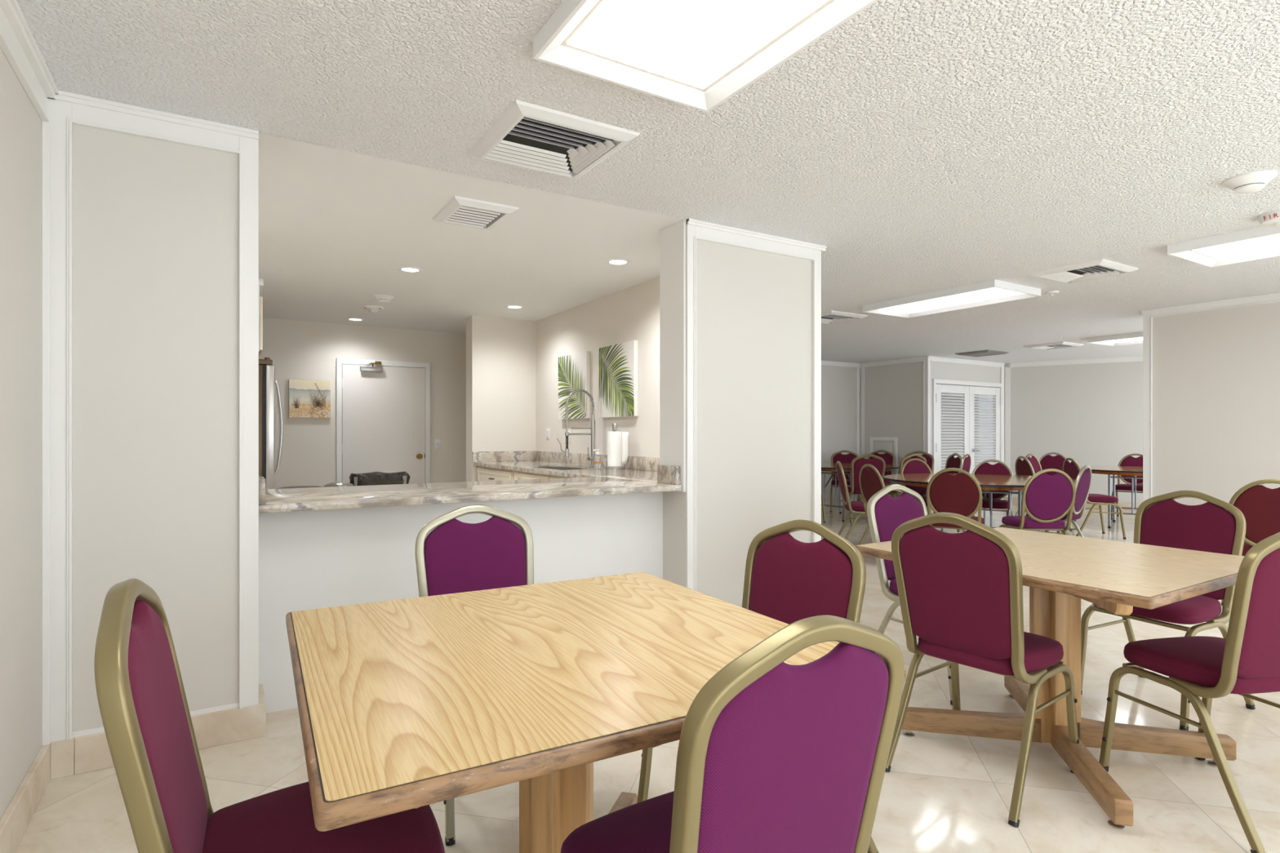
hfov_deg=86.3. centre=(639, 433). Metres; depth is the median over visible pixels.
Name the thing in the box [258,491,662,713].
wall
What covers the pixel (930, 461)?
banquet chair
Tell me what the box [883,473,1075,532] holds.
folding table
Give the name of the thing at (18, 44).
trim
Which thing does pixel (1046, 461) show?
chair
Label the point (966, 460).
chair
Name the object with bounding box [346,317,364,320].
recessed light
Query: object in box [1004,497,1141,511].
baseboard
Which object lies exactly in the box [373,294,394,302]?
smoke detector
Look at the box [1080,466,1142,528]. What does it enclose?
folding table
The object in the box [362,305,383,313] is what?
fire alarm
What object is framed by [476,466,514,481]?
base cabinet
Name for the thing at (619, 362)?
canvas
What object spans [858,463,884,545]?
chair
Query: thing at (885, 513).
banquet chair
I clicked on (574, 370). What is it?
canvas
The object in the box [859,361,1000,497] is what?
wall
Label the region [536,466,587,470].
sink
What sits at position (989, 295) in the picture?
diffuser
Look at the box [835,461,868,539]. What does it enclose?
chair
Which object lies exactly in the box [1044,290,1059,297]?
sprinkler head
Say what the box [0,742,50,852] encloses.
baseboard
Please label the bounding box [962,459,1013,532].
chair
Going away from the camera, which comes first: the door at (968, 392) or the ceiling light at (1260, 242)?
the ceiling light at (1260, 242)
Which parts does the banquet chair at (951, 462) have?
backrest, frame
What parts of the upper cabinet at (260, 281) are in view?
cabinet door, crown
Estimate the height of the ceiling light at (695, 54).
0.060 m
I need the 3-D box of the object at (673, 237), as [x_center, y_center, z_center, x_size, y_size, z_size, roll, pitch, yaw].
[0.189,-0.440,3.967,0.014,1.539,0.245,0,0,-32]
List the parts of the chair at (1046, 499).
leg, seat, seat rail, backrest, leg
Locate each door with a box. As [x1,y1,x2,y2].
[336,358,430,484]
[932,378,1003,499]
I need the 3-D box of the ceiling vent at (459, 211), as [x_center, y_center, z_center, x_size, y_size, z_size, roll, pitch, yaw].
[-0.906,-1.196,3.747,0.350,0.028,0.430,0,0,-32]
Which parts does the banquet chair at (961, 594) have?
leg, backrest, leg, seat rail, frame, seat, leg, leg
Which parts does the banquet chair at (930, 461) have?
frame, backrest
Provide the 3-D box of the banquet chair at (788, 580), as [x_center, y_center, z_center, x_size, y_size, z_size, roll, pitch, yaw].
[0.329,0.747,1.976,0.549,0.958,0.467,0,0,-38]
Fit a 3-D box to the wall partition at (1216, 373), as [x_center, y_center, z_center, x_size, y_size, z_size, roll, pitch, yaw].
[6.059,0.005,5.340,0.380,2.430,3.530,0,0,-32]
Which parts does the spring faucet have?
spray lever, support arm, handle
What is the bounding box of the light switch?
[434,439,440,448]
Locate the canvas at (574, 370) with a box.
[558,351,590,419]
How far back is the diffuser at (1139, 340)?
8.68 m
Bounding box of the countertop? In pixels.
[258,450,681,513]
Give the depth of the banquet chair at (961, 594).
2.32 m
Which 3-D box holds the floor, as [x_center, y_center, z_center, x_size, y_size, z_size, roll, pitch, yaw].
[4.040,1.270,5.546,14.500,0.100,12.000,0,0,-32]
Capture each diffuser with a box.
[560,0,834,92]
[880,287,1025,313]
[1105,337,1142,342]
[1190,233,1279,260]
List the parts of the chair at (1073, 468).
backrest, frame, leg, leg, seat, leg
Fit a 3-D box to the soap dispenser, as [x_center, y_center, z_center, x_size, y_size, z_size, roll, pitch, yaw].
[-0.353,0.210,5.635,0.064,0.157,0.057,0,0,4]
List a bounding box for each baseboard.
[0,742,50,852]
[50,684,266,780]
[821,497,857,507]
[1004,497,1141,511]
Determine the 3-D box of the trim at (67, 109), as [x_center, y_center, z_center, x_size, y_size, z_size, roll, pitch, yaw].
[-1.811,-0.060,2.566,0.661,2.300,0.030,0,0,-32]
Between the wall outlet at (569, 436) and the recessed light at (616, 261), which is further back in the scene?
the wall outlet at (569, 436)
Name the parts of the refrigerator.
door, handle, handle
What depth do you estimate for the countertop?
3.66 m
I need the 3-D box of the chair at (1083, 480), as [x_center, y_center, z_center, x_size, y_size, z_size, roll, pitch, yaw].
[3.950,0.757,6.454,0.467,0.937,0.549,0,0,-42]
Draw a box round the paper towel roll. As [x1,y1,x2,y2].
[607,431,628,466]
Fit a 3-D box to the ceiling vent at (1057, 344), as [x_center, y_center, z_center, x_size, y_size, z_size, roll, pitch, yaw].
[5.653,-1.196,9.342,0.530,0.028,0.530,0,0,-32]
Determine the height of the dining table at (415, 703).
0.760 m
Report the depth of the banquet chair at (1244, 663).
2.09 m
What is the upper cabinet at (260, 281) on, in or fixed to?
attached to the wall
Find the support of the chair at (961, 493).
on the floor
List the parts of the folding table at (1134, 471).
leg, leg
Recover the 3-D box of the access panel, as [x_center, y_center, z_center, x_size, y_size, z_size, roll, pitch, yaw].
[4.054,0.415,11.370,0.022,0.710,0.540,0,0,-32]
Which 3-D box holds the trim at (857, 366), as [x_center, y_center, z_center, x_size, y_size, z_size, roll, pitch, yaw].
[1.202,-0.060,10.187,6.120,2.300,0.020,0,0,-32]
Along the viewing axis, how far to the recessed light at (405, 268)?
5.02 m
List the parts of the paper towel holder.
post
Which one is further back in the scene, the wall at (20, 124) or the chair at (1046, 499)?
the chair at (1046, 499)
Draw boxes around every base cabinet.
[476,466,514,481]
[514,471,568,479]
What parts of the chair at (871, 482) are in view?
leg, backrest, frame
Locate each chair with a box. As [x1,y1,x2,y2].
[93,577,444,852]
[414,504,533,846]
[560,614,904,852]
[636,520,878,852]
[821,494,826,522]
[830,450,860,512]
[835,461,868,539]
[841,453,885,526]
[857,449,894,501]
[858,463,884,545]
[866,484,952,705]
[884,453,926,497]
[884,512,1079,827]
[897,450,934,513]
[900,457,959,532]
[926,453,974,516]
[926,467,984,529]
[927,453,963,514]
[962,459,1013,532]
[999,468,1075,535]
[1014,456,1072,530]
[1024,453,1075,521]
[1026,465,1091,537]
[1039,452,1066,475]
[1057,457,1126,539]
[1080,490,1255,730]
[1098,532,1279,852]
[1111,453,1142,519]
[1221,479,1279,605]
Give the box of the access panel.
[870,436,897,474]
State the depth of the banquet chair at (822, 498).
9.34 m
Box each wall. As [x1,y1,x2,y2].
[0,47,41,819]
[72,124,239,732]
[258,317,466,488]
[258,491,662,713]
[466,276,659,481]
[662,219,812,607]
[821,364,856,498]
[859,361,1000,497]
[1004,360,1142,502]
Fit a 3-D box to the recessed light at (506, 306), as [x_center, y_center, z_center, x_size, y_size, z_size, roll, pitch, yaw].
[-1.196,-1.207,6.511,0.180,0.006,0.180,0,0,-32]
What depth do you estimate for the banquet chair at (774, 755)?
1.01 m
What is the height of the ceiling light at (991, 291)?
0.060 m
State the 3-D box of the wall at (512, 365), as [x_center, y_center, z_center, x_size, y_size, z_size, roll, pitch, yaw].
[-0.689,0.005,6.366,1.110,2.430,4.740,0,0,-32]
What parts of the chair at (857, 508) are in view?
backrest, leg, frame, seat, leg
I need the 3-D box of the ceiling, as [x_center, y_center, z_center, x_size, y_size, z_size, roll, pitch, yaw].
[4.040,-1.270,5.546,14.500,0.120,12.000,0,0,-32]
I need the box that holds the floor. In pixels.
[14,505,1279,852]
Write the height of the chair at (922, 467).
0.937 m
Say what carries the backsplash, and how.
attached to the wall at (512, 365)
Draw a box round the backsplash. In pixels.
[472,450,659,471]
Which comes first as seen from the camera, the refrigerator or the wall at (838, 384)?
the refrigerator
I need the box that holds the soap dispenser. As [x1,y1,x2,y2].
[593,449,600,468]
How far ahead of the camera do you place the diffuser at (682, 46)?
2.02 m
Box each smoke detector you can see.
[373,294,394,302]
[1222,170,1277,193]
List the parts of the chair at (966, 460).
backrest, frame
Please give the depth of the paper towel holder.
5.46 m
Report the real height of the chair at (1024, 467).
0.937 m
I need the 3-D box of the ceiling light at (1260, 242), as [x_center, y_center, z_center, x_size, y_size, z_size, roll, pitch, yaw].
[4.008,-1.180,4.008,0.670,0.060,1.295,0,0,-32]
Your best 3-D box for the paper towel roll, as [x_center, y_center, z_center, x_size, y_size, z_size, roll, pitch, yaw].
[-0.182,0.124,5.527,0.168,0.280,0.116,0,0,-32]
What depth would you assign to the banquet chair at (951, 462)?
9.38 m
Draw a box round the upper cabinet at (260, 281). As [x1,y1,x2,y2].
[258,278,263,356]
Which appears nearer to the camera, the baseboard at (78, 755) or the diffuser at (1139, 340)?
the baseboard at (78, 755)
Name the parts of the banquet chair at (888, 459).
backrest, frame, seat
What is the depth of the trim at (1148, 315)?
6.69 m
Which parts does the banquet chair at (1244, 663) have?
leg, seat rail, seat, leg, leg, frame, backrest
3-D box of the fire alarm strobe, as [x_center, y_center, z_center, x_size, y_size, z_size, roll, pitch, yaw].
[3.536,-1.177,3.761,0.203,0.066,0.200,0,0,-32]
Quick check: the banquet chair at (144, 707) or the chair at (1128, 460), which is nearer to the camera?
the banquet chair at (144, 707)
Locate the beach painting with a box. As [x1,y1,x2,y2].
[288,379,330,417]
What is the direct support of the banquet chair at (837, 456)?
on the floor
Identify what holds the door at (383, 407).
in the wall at (297, 349)
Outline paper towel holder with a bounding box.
[604,423,626,470]
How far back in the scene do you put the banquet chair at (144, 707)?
1.15 m
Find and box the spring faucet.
[556,388,595,466]
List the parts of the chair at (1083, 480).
seat, frame, leg, backrest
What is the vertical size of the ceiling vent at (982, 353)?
0.028 m
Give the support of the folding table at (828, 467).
on the floor
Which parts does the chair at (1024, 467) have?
backrest, frame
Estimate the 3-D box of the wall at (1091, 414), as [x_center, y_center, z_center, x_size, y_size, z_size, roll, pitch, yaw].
[7.728,0.005,10.889,3.404,2.430,0.150,0,0,33]
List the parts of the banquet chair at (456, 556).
leg, frame, backrest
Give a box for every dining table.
[285,572,906,852]
[854,527,1244,829]
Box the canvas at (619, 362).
[599,340,638,417]
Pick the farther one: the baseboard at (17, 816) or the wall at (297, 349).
the wall at (297, 349)
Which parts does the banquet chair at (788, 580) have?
leg, backrest, frame, leg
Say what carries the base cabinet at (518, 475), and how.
on the floor
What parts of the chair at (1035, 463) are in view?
frame, backrest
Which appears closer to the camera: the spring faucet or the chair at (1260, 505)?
the chair at (1260, 505)
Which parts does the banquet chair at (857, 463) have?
leg, leg, seat, frame, backrest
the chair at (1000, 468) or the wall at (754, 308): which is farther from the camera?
the chair at (1000, 468)
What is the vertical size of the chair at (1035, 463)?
0.937 m
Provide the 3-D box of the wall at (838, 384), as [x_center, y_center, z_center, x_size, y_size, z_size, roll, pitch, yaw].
[1.217,0.005,10.325,6.290,2.430,0.200,0,0,-32]
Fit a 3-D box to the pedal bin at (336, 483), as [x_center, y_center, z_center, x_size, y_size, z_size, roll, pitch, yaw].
[-2.797,0.829,6.358,0.287,0.762,0.274,0,0,-32]
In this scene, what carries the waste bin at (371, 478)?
on the floor
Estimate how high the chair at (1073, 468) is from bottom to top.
0.937 m
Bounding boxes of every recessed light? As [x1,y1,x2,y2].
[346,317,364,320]
[397,266,422,272]
[505,305,524,308]
[604,257,631,265]
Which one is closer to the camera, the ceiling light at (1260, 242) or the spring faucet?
the ceiling light at (1260, 242)
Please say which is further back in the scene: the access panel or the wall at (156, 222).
the access panel
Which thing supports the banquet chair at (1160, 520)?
on the floor
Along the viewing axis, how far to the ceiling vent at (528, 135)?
2.80 m
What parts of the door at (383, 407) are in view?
closer arm, knob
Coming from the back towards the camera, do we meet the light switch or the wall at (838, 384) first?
the wall at (838, 384)
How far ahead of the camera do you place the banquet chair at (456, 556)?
2.52 m
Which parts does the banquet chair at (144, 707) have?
frame, backrest, seat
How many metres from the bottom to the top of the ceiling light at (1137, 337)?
0.060 m
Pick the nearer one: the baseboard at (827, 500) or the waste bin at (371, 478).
the waste bin at (371, 478)
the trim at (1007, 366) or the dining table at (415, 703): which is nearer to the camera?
the dining table at (415, 703)
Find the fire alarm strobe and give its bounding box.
[1257,209,1279,226]
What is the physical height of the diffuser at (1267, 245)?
0.010 m
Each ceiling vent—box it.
[431,195,519,230]
[467,99,639,178]
[821,310,867,324]
[955,349,1008,356]
[1023,341,1083,350]
[1026,258,1137,284]
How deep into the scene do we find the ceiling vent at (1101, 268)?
5.04 m
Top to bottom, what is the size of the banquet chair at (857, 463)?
0.958 m
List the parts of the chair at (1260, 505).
seat, frame, backrest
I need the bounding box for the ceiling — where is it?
[16,0,1279,363]
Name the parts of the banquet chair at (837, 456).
leg, seat, backrest, frame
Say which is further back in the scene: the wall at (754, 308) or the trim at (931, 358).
the trim at (931, 358)
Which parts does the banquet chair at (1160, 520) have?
leg, leg, seat rail, seat, backrest, frame, leg, leg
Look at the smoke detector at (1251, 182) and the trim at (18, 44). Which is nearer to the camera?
the trim at (18, 44)
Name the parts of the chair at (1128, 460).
leg, leg, seat, seat rail, frame, backrest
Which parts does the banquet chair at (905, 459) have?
backrest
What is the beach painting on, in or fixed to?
attached to the wall at (297, 349)
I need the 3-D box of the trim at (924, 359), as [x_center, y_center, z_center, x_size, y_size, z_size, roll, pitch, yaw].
[4.149,-0.060,11.217,0.022,2.300,1.360,0,0,-32]
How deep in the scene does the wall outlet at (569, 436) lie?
6.61 m
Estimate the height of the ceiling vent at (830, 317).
0.028 m
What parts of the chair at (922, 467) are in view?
frame, backrest, seat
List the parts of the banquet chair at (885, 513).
leg, seat, frame, backrest, leg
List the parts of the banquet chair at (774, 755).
seat, frame, backrest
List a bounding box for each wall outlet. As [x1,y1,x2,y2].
[546,428,549,439]
[568,431,570,442]
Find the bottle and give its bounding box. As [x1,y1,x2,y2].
[594,454,600,468]
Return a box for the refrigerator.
[258,357,282,488]
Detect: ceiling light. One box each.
[533,0,878,112]
[862,279,1040,318]
[1086,332,1142,346]
[1167,226,1279,267]
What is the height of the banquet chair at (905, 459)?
0.958 m
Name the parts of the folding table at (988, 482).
leg, leg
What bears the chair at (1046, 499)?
on the floor
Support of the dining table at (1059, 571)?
on the floor
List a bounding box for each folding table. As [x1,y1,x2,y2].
[821,462,899,522]
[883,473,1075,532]
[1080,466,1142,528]
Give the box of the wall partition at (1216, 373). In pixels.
[1152,302,1279,505]
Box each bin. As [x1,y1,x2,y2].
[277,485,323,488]
[323,481,353,487]
[349,471,410,485]
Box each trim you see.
[0,0,58,746]
[47,89,258,742]
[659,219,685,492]
[686,217,826,591]
[821,360,860,497]
[860,355,929,497]
[926,355,1004,462]
[1004,355,1142,497]
[1141,292,1279,502]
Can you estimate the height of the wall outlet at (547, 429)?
0.116 m
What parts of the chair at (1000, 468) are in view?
backrest, frame, seat rail, seat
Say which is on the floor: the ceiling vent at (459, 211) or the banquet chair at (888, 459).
the banquet chair at (888, 459)
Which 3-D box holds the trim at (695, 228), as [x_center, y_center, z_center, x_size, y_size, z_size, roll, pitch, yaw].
[0.734,-0.060,4.136,1.090,2.300,0.030,0,0,-32]
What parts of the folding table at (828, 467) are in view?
leg, leg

